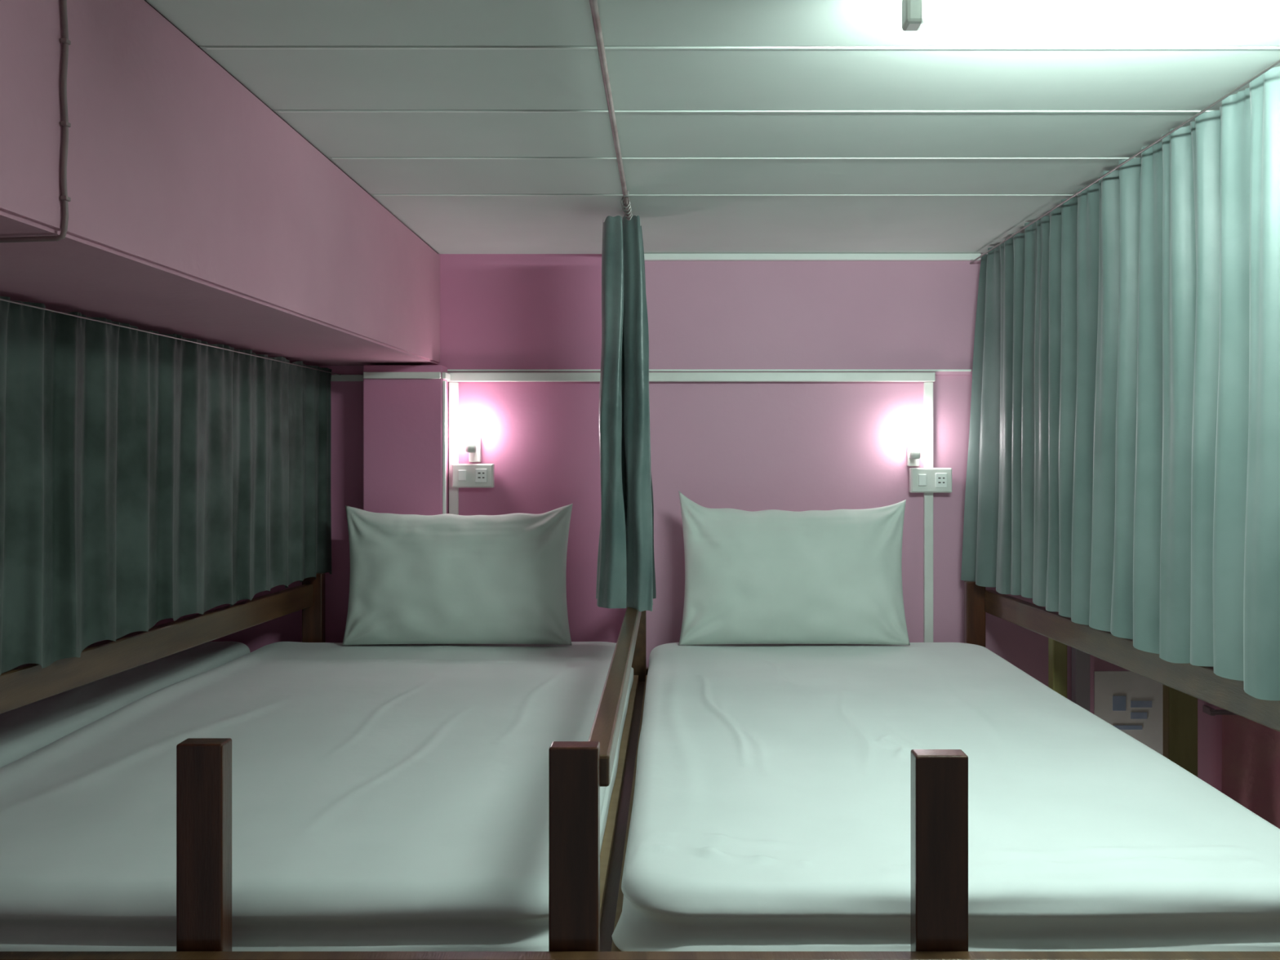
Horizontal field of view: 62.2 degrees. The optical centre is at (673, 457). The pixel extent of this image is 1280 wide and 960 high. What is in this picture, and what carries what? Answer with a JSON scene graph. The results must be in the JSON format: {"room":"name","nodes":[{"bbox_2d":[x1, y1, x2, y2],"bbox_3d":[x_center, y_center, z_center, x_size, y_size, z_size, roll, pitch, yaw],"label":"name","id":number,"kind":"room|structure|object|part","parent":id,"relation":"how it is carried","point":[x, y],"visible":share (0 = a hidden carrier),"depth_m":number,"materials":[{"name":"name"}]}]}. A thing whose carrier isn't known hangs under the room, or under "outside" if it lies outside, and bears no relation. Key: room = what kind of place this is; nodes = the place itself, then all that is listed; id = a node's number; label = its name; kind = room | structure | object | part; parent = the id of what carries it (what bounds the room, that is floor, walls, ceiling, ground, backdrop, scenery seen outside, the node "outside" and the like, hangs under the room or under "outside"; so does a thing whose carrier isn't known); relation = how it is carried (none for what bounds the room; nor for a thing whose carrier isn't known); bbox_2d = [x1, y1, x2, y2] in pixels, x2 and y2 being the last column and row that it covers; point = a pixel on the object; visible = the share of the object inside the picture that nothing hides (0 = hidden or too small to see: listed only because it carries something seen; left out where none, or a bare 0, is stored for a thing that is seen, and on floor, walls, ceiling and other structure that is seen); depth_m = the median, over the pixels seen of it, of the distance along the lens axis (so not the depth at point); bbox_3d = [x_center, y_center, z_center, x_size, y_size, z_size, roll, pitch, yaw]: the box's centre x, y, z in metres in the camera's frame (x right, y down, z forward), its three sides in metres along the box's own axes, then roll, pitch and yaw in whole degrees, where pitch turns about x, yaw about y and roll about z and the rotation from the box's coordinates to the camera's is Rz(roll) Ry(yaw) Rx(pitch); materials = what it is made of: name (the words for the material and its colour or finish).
{"room":"dormitory","nodes":[
{"label":"dormitory","id":0,"kind":"room"},
{"bbox_2d":[0,0,439,365],"bbox_3d":[-1.220,-0.445,1.310,0.960,0.398,4.220,0,0,0],"label":"wall","id":1,"kind":"structure","parent":0,"point":[196,211],"depth_m":1.68,"materials":[{"name":"pink paint"}]},
{"bbox_2d":[0,0,71,242],"bbox_3d":[-0.908,-0.451,1.305,0.354,0.380,0.054,0,0,0],"label":"conduit","id":2,"kind":"object","parent":1,"relation":"attached to","point":[64,122],"depth_m":1.28,"materials":[{"name":"plastic"}]},
{"bbox_2d":[0,295,331,675],"bbox_3d":[-1.096,0.047,2.228,0.032,0.657,2.357,0,0,0],"label":"curtain","id":3,"kind":"object","parent":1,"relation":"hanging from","point":[146,479],"visible":1,"depth_m":2.17,"materials":[{"name":"green fabric"}]},
{"bbox_2d":[0,298,340,375],"bbox_3d":[-1.072,-0.255,2.160,0.003,0.023,2.520,0,0,0],"label":"wire","id":4,"kind":"object","parent":1,"relation":"attached to","point":[2,300],"depth_m":2.14,"materials":[{"name":"silver metal"}]},
{"bbox_2d":[152,365,363,652],"bbox_3d":[-1.275,0.603,3.655,0.950,2.494,0.450,0,0,0],"label":"wall recess","id":5,"kind":"structure","parent":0,"point":[346,397],"depth_m":3.43,"materials":[{"name":"pink paint"}]},
{"bbox_2d":[144,0,434,250],"bbox_3d":[0.475,-0.680,1.550,4.450,0.048,4.700,0,0,0],"label":"ceiling","id":6,"kind":"structure","parent":0,"point":[144,0],"depth_m":1.92,"materials":[{"name":"grey"}]},
{"bbox_2d":[145,0,1279,45],"bbox_3d":[0.953,-0.650,1.512,3.395,0.012,0.300,0,0,0],"label":"ceiling panel","id":7,"kind":"object","parent":6,"relation":"attached to","point":[205,22],"visible":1,"depth_m":1.59,"materials":[{"name":"paint"}]},
{"bbox_2d":[902,0,1279,31],"bbox_3d":[0.613,-0.605,1.405,0.615,0.072,0.040,0,0,0],"label":"fluorescent light","id":8,"kind":"object","parent":7,"relation":"attached to","point":[914,12],"visible":1,"depth_m":1.39,"materials":[{"name":"white plastic"}]},
{"bbox_2d":[409,228,1024,253],"bbox_3d":[0.953,-0.650,3.233,3.395,0.012,0.487,0,0,0],"label":"ceiling panel","id":9,"kind":"object","parent":6,"relation":"attached to","point":[442,241],"visible":0.56,"depth_m":3.13,"materials":[{"name":"paint"}]},
{"bbox_2d":[369,194,1077,228],"bbox_3d":[0.953,-0.650,2.796,3.395,0.012,0.388,0,0,0],"label":"ceiling panel","id":10,"kind":"object","parent":6,"relation":"attached to","point":[414,211],"visible":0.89,"depth_m":2.79,"materials":[{"name":"paint"}]},
{"bbox_2d":[589,0,632,221],"bbox_3d":[-0.116,-0.626,2.030,0.026,0.032,2.660,0,0,0],"label":"rail","id":11,"kind":"object","parent":10,"relation":"attached to","point":[593,3],"depth_m":1.88,"materials":[{"name":"silver metal"}]},
{"bbox_2d":[595,215,656,611],"bbox_3d":[-0.126,-0.112,2.758,0.157,1.003,0.303,0,0,0],"label":"curtain","id":12,"kind":"object","parent":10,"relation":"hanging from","point":[626,575],"visible":1,"depth_m":2.65,"materials":[{"name":"green fabric"}]},
{"bbox_2d":[373,194,1077,195],"bbox_3d":[0.932,-0.643,2.605,3.335,0.002,0.006,0,0,0],"label":"joint","id":13,"kind":"object","parent":10,"relation":"attached to","point":[374,194],"visible":1,"depth_m":2.60,"materials":[{"name":"white"}]},
{"bbox_2d":[960,66,1279,700],"bbox_3d":[0.973,-0.121,2.135,0.099,1.036,2.369,0,0,-1],"label":"curtain","id":14,"kind":"object","parent":10,"relation":"hanging from","point":[1122,480],"visible":1,"depth_m":2.16,"materials":[{"name":"green fabric"}]},
{"bbox_2d":[969,59,1279,263],"bbox_3d":[0.940,-0.614,2.130,0.005,0.005,2.460,0,0,0],"label":"wire","id":15,"kind":"object","parent":10,"relation":"attached to","point":[1277,62],"depth_m":2.09,"materials":[{"name":"silver metal"}]},
{"bbox_2d":[327,156,1141,194],"bbox_3d":[0.953,-0.650,2.440,3.395,0.012,0.316,0,0,0],"label":"ceiling panel","id":16,"kind":"object","parent":6,"relation":"attached to","point":[375,176],"visible":0.79,"depth_m":2.41,"materials":[{"name":"paint"}]},
{"bbox_2d":[332,157,1136,159],"bbox_3d":[0.932,-0.643,2.285,3.335,0.002,0.006,0,0,0],"label":"joint","id":17,"kind":"object","parent":16,"relation":"attached to","point":[332,157],"visible":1,"depth_m":2.28,"materials":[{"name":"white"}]},
{"bbox_2d":[199,45,1279,109],"bbox_3d":[0.953,-0.650,1.817,3.395,0.012,0.302,0,0,0],"label":"ceiling panel","id":18,"kind":"object","parent":6,"relation":"attached to","point":[282,79],"visible":0.81,"depth_m":1.79,"materials":[{"name":"paint"}]},
{"bbox_2d":[205,47,1279,49],"bbox_3d":[0.932,-0.643,1.669,3.335,0.002,0.006,0,0,0],"label":"joint","id":19,"kind":"object","parent":18,"relation":"attached to","point":[207,48],"visible":1,"depth_m":1.67,"materials":[{"name":"white"}]},
{"bbox_2d":[272,109,1219,156],"bbox_3d":[0.953,-0.650,2.125,3.395,0.012,0.306,0,0,0],"label":"ceiling panel","id":20,"kind":"object","parent":6,"relation":"attached to","point":[333,134],"visible":0.8,"depth_m":2.11,"materials":[{"name":"paint"}]},
{"bbox_2d":[278,111,1209,112],"bbox_3d":[0.932,-0.643,1.975,3.335,0.002,0.006,0,0,0],"label":"joint","id":21,"kind":"object","parent":20,"relation":"attached to","point":[278,111],"visible":1,"depth_m":1.97,"materials":[{"name":"white"}]},
{"bbox_2d":[363,364,448,515],"bbox_3d":[-0.837,0.782,3.350,0.245,2.135,0.140,0,0,0],"label":"wall column","id":22,"kind":"structure","parent":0,"point":[402,418],"depth_m":3.28,"materials":[{"name":"pink paint"}]},
{"bbox_2d":[438,253,601,372],"bbox_3d":[-0.453,-0.453,3.621,0.695,0.382,0.512,0,0,0],"label":"wall band","id":23,"kind":"object","parent":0,"point":[498,311],"visible":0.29,"depth_m":3.37,"materials":[{"name":"pink paint"}]},
{"bbox_2d":[644,253,982,374],"bbox_3d":[1.298,-0.453,3.621,2.805,0.382,0.512,0,0,0],"label":"wall band","id":24,"kind":"object","parent":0,"point":[702,314],"depth_m":3.37,"materials":[{"name":"pink paint"}]},
{"bbox_2d":[644,253,981,260],"bbox_3d":[0.438,-0.632,3.353,1.065,0.021,0.021,0,0,0],"label":"trim","id":25,"kind":"structure","parent":24,"relation":"attached to","point":[647,256],"depth_m":3.34,"materials":[{"name":"white"}]},
{"bbox_2d":[457,374,1223,792],"bbox_3d":[0.950,0.794,3.627,3.500,2.112,0.500,0,0,0],"label":"wall","id":26,"kind":"structure","parent":0,"point":[797,446],"depth_m":3.38,"materials":[{"name":"pink paint"}]},
{"bbox_2d":[460,417,481,462],"bbox_3d":[-0.633,-0.054,3.331,0.066,0.141,0.091,0,0,0],"label":"wall lamp","id":27,"kind":"object","parent":26,"relation":"attached to","point":[470,427],"depth_m":3.31,"materials":[{"name":"white glass"}]},
{"bbox_2d":[330,368,971,642],"bbox_3d":[-0.229,0.311,3.348,2.343,1.178,0.164,0,0,0],"label":"cable trunking","id":28,"kind":"object","parent":26,"relation":"attached to","point":[453,378],"visible":0.77,"depth_m":3.35,"materials":[{"name":"white plastic"}]},
{"bbox_2d":[452,463,494,487],"bbox_3d":[-0.631,0.058,3.341,0.130,0.075,0.039,0,0,0],"label":"power outlet","id":29,"kind":"object","parent":28,"relation":"attached to","point":[464,475],"visible":1,"depth_m":3.33,"materials":[{"name":"white plastic"}]},
{"bbox_2d":[475,468,487,482],"bbox_3d":[-0.603,0.059,3.326,0.037,0.043,0.004,0,0,0],"label":"socket","id":30,"kind":"object","parent":29,"relation":"attached to","point":[481,474],"depth_m":3.32,"materials":[{"name":"grey plastic"}]},
{"bbox_2d":[909,467,951,493],"bbox_3d":[0.810,0.073,3.341,0.130,0.078,0.039,0,0,0],"label":"power outlet","id":31,"kind":"object","parent":28,"relation":"attached to","point":[922,480],"visible":1,"depth_m":3.33,"materials":[{"name":"white plastic"}]},
{"bbox_2d":[935,472,946,487],"bbox_3d":[0.839,0.073,3.326,0.037,0.046,0.004,0,0,0],"label":"socket","id":32,"kind":"object","parent":31,"relation":"attached to","point":[940,477],"depth_m":3.32,"materials":[{"name":"grey plastic"}]},
{"bbox_2d":[904,423,925,466],"bbox_3d":[0.756,-0.038,3.331,0.066,0.134,0.090,0,0,0],"label":"wall lamp","id":33,"kind":"object","parent":26,"relation":"attached to","point":[914,433],"visible":1,"depth_m":3.30,"materials":[{"name":"white plastic"}]},
{"bbox_3d":[0.760,-0.007,3.367,0.036,0.073,0.020,0,0,0],"label":"mount plate","id":34,"kind":"part","parent":33,"relation":"part of","materials":[{"name":"white plastic"}]},
{"bbox_2d":[909,449,920,458],"bbox_3d":[0.756,-0.009,3.319,0.034,0.030,0.034,0,0,0],"label":"socket","id":35,"kind":"object","parent":33,"relation":"attached to","point":[913,454],"depth_m":3.31,"materials":[{"name":"white plastic"}]},
{"bbox_3d":[0.756,-0.064,3.319,0.066,0.082,0.066,0,0,0],"label":"bulb","id":36,"kind":"part","parent":33,"relation":"part of","materials":[{"name":"white glass"}]},
{"bbox_2d":[1071,647,1089,711],"bbox_3d":[1.288,1.149,3.357,0.047,1.102,0.040,0,0,0],"label":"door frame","id":37,"kind":"structure","parent":26,"relation":"attached to","point":[1080,660],"depth_m":3.34,"materials":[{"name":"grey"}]},
{"bbox_2d":[1093,671,1162,755],"bbox_3d":[1.462,0.860,3.373,0.249,0.358,0.007,0,0,0],"label":"poster","id":38,"kind":"object","parent":26,"relation":"attached to","point":[1131,702],"visible":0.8,"depth_m":3.37,"materials":[{"name":"white paper"}]},
{"bbox_2d":[1112,696,1125,711],"bbox_3d":[1.416,0.782,3.370,0.042,0.047,0.001,0,0,0],"label":"print","id":39,"kind":"object","parent":38,"relation":"attached to","point":[1118,702],"depth_m":3.37},
{"bbox_2d":[1113,725,1142,729],"bbox_3d":[1.442,0.859,3.370,0.094,0.013,0.001,0,0,0],"label":"print","id":40,"kind":"object","parent":38,"relation":"attached to","point":[1121,727],"depth_m":3.37},
{"bbox_2d":[1130,712,1146,719],"bbox_3d":[1.478,0.821,3.370,0.052,0.021,0.001,0,0,0],"label":"print","id":41,"kind":"object","parent":38,"relation":"on","point":[1133,715],"depth_m":3.37},
{"bbox_2d":[1130,701,1151,707],"bbox_3d":[1.486,0.784,3.370,0.068,0.021,0.001,0,0,0],"label":"print","id":42,"kind":"object","parent":38,"relation":"on","point":[1133,704],"depth_m":3.37},
{"bbox_2d":[1202,705,1279,828],"bbox_3d":[1.890,1.095,3.343,0.420,0.610,0.067,0,0,0],"label":"curtain","id":43,"kind":"object","parent":26,"relation":"attached to","point":[1251,749],"visible":0.52,"depth_m":3.33,"materials":[{"name":"red fabric"}]},
{"bbox_3d":[0.475,1.875,1.550,4.450,0.050,4.700,0,0,0],"label":"floor","id":44,"kind":"structure","parent":0,"visible":0},
{"bbox_2d":[0,573,1279,959],"bbox_3d":[-0.280,1.101,2.305,2.680,1.499,2.070,0,0,0],"label":"bunk bed","id":45,"kind":"object","parent":44,"relation":"on","point":[586,895],"visible":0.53,"depth_m":1.30,"materials":[{"name":"brown wood"}]},
{"bbox_2d":[0,641,249,768],"bbox_3d":[-1.438,0.611,2.312,0.350,0.120,1.880,0,0,0],"label":"folded blanket","id":46,"kind":"object","parent":45,"relation":"on","point":[24,730],"visible":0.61,"depth_m":2.46,"materials":[{"name":"fabric"}]},
{"bbox_3d":[-1.130,0.405,2.304,0.030,0.108,1.943,0,0,0],"label":"guard rail","id":47,"kind":"part","parent":45,"relation":"part of","materials":[{"name":"brown wood"}]},
{"bbox_3d":[-0.582,1.101,1.316,0.057,1.498,0.032,0,0,0],"label":"post","id":48,"kind":"part","parent":45,"relation":"part of","materials":[{"name":"brown wood"}]},
{"bbox_3d":[-1.117,1.105,3.293,0.063,1.490,0.034,0,0,0],"label":"post","id":49,"kind":"part","parent":45,"relation":"part of","materials":[{"name":"brown wood"}]},
{"bbox_2d":[0,641,633,951],"bbox_3d":[-0.686,0.609,2.322,1.157,0.123,1.901,0,0,0],"label":"mattress","id":50,"kind":"object","parent":45,"relation":"on","point":[385,797],"visible":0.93,"depth_m":1.73,"materials":[{"name":"fabric"}]},
{"bbox_2d":[342,503,573,644],"bbox_3d":[-0.645,0.350,3.167,0.688,0.422,0.170,0,0,0],"label":"bed pillow","id":51,"kind":"object","parent":50,"relation":"on","point":[445,578],"visible":1,"depth_m":3.12,"materials":[{"name":"fabric"}]},
{"bbox_3d":[-0.122,1.103,1.316,0.061,1.494,0.032,0,0,0],"label":"post","id":52,"kind":"part","parent":45,"relation":"part of","materials":[{"name":"brown wood"}]},
{"bbox_3d":[-0.101,0.400,2.304,0.034,0.050,1.942,0,0,0],"label":"guard rail","id":53,"kind":"part","parent":45,"relation":"part of","materials":[{"name":"brown wood"}]},
{"bbox_3d":[-0.114,1.125,3.293,0.057,1.450,0.034,0,0,0],"label":"post","id":54,"kind":"part","parent":45,"relation":"part of","materials":[{"name":"brown wood"}]},
{"bbox_3d":[0.330,1.108,1.316,0.065,1.484,0.032,0,0,0],"label":"post","id":55,"kind":"part","parent":45,"relation":"part of","materials":[{"name":"brown wood"}]},
{"bbox_2d":[611,642,1279,951],"bbox_3d":[0.440,0.613,2.321,1.050,0.116,1.901,0,0,0],"label":"mattress","id":56,"kind":"object","parent":45,"relation":"on","point":[771,807],"visible":0.95,"depth_m":1.66,"materials":[{"name":"fabric"}]},
{"bbox_2d":[678,490,910,644],"bbox_3d":[0.361,0.331,3.177,0.692,0.460,0.173,0,0,0],"label":"bed pillow","id":57,"kind":"object","parent":56,"relation":"on","point":[770,576],"visible":1,"depth_m":3.13,"materials":[{"name":"fabric"}]},
{"bbox_3d":[0.935,1.117,3.293,0.060,1.465,0.034,0,0,0],"label":"post","id":58,"kind":"part","parent":45,"relation":"part of","materials":[{"name":"brown wood"}]},
{"bbox_3d":[1.005,0.431,2.312,0.030,0.095,1.959,0,0,-2],"label":"guard rail","id":59,"kind":"part","parent":45,"relation":"part of","materials":[{"name":"brown wood"}]},
{"bbox_2d":[1048,637,1197,777],"bbox_3d":[1.236,1.160,2.920,0.397,1.380,0.040,0,0,0],"label":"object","id":60,"kind":"object","parent":44,"relation":"on","point":[1180,709],"visible":0.02,"depth_m":2.90,"materials":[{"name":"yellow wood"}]}
]}

